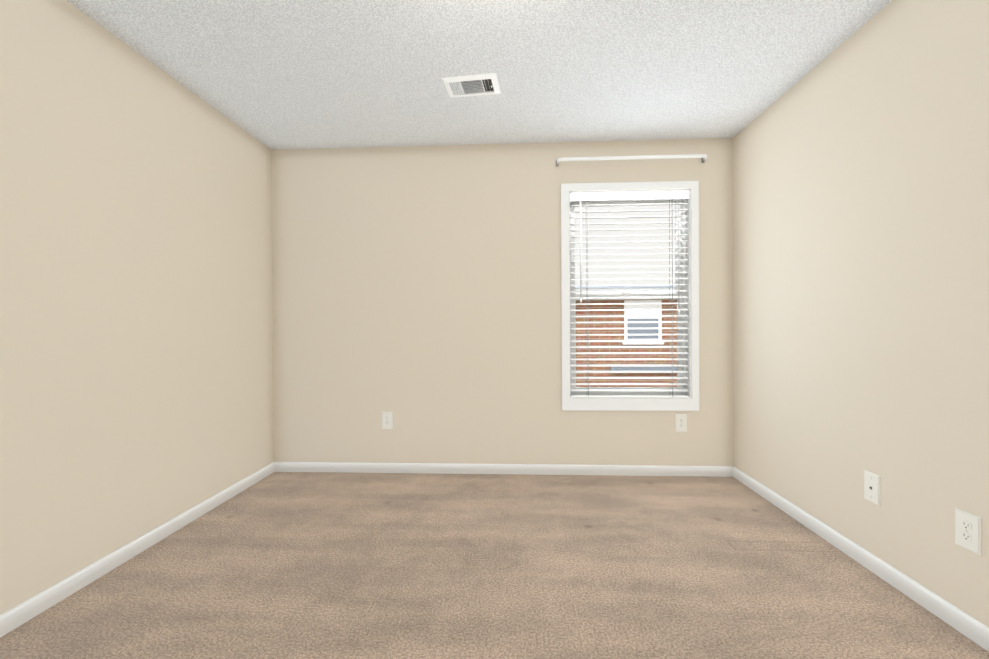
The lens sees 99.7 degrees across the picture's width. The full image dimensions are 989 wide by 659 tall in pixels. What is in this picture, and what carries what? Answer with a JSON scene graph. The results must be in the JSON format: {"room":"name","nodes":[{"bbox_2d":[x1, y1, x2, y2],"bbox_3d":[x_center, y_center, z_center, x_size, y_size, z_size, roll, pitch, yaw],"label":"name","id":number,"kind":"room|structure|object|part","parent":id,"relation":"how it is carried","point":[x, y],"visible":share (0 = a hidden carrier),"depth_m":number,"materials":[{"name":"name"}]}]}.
{"room":"empty bedroom","nodes":[
{"label":"empty bedroom","id":0,"kind":"room"},
{"bbox_2d":[0,0,273,614],"bbox_3d":[-1.855,-0.129,1.169,0.150,2.440,4.009,0,0,3],"label":"wall","id":1,"kind":"structure","parent":0,"point":[136,357],"depth_m":1.91,"materials":[{"name":"beige paint"}]},
{"bbox_2d":[0,462,274,636],"bbox_3d":[-1.763,1.053,1.247,0.013,0.073,3.859,0,0,3],"label":"baseboard","id":2,"kind":"structure","parent":1,"relation":"attached to","point":[13,618],"depth_m":1.89,"materials":[{"name":"white wood"}]},
{"bbox_2d":[66,0,891,149],"bbox_3d":[-0.079,-1.419,1.153,3.712,0.120,4.159,0,0,3],"label":"ceiling","id":3,"kind":"structure","parent":0,"point":[290,74],"depth_m":2.12,"materials":[{"name":"white paint"}]},
{"bbox_2d":[442,73,500,97],"bbox_3d":[-0.125,-1.356,2.338,0.300,0.019,0.200,0,0,8],"label":"ceiling vent","id":4,"kind":"object","parent":3,"relation":"in","point":[472,85],"visible":1,"depth_m":2.32,"materials":[{"name":"white metal"}]},
{"bbox_2d":[0,472,988,658],"bbox_3d":[-0.065,1.141,1.168,3.712,0.120,4.159,0,0,3],"label":"floor","id":5,"kind":"structure","parent":0,"point":[306,565],"depth_m":1.77,"materials":[{"name":"carpet"}]},
{"bbox_2d":[271,138,733,465],"bbox_3d":[0.022,-0.151,3.163,3.712,2.440,0.150,0,0,3],"label":"wall","id":6,"kind":"structure","parent":0,"point":[416,290],"depth_m":3.10,"materials":[{"name":"beige paint"}]},
{"bbox_2d":[382,412,392,428],"bbox_3d":[-0.802,0.681,3.127,0.083,0.130,0.008,0,0,3],"label":"electrical outlet","id":7,"kind":"object","parent":6,"relation":"attached to","point":[387,420],"visible":1,"depth_m":3.12,"materials":[{"name":"white plastic"}]},
{"bbox_2d":[275,462,732,476],"bbox_3d":[0.025,1.033,3.088,3.386,0.073,0.013,0,0,3],"label":"baseboard","id":8,"kind":"structure","parent":6,"relation":"attached to","point":[551,469],"depth_m":3.08,"materials":[{"name":"white wood"}]},
{"bbox_2d":[561,181,699,410],"bbox_3d":[0.986,-0.239,3.108,0.986,1.659,0.165,0,0,3],"label":"window","id":9,"kind":"structure","parent":6,"relation":"in","point":[630,404],"depth_m":3.05,"materials":[{"name":"white"}]},
{"bbox_3d":[0.990,-0.257,3.154,0.897,1.540,0.072,0,0,3],"label":"window sash unit","id":10,"kind":"part","parent":9,"relation":"part of","materials":[{"name":"white plastic"}]},
{"bbox_2d":[570,190,688,396],"bbox_3d":[0.987,-0.252,3.075,0.853,1.508,0.064,0,0,3],"label":"window blind","id":11,"kind":"object","parent":9,"relation":"attached to","point":[634,195],"visible":0.92,"depth_m":3.06,"materials":[{"name":"white plastic"}]},
{"bbox_2d":[556,154,706,166],"bbox_3d":[0.980,-1.220,2.997,1.064,0.044,0.078,0,0,3],"label":"curtain rod","id":12,"kind":"object","parent":6,"relation":"attached to","point":[703,157],"visible":1,"depth_m":2.96,"materials":[{"name":"white metal"}]},
{"bbox_2d":[675,414,686,431],"bbox_3d":[1.354,0.677,3.026,0.083,0.130,0.008,0,0,3],"label":"electrical outlet","id":13,"kind":"object","parent":6,"relation":"attached to","point":[680,422],"visible":1,"depth_m":3.02,"materials":[{"name":"white plastic"}]},
{"bbox_2d":[733,0,988,626],"bbox_3d":[1.704,-0.148,1.002,0.150,2.440,4.009,0,0,3],"label":"wall","id":14,"kind":"structure","parent":0,"point":[860,250],"depth_m":1.80,"materials":[{"name":"beige paint"}]},
{"bbox_2d":[732,466,988,651],"bbox_3d":[1.632,1.035,1.088,0.013,0.073,3.859,0,0,3],"label":"baseboard","id":15,"kind":"structure","parent":14,"relation":"attached to","point":[966,624],"depth_m":1.78,"materials":[{"name":"white wood"}]},
{"bbox_2d":[864,470,880,505],"bbox_3d":[1.668,0.699,1.846,0.008,0.130,0.083,0,0,3],"label":"outlet","id":16,"kind":"object","parent":14,"relation":"attached to","point":[872,487],"visible":1,"depth_m":1.84,"materials":[{"name":"white plastic"}]},
{"bbox_2d":[955,507,981,555],"bbox_3d":[1.650,0.703,1.456,0.008,0.130,0.083,0,0,3],"label":"electrical outlet","id":17,"kind":"object","parent":14,"relation":"attached to","point":[968,530],"visible":1,"depth_m":1.45,"materials":[{"name":"white plastic"}]},
{"label":"outside","id":18,"kind":"structure","parent":0,"visible":0},
{"bbox_2d":[575,286,676,386],"bbox_3d":[2.939,1.391,11.220,23.600,5.630,5.500,0,0,3],"label":"building","id":19,"kind":"structure","parent":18,"point":[620,319],"depth_m":8.95,"materials":[{"name":"brick"}]}
]}

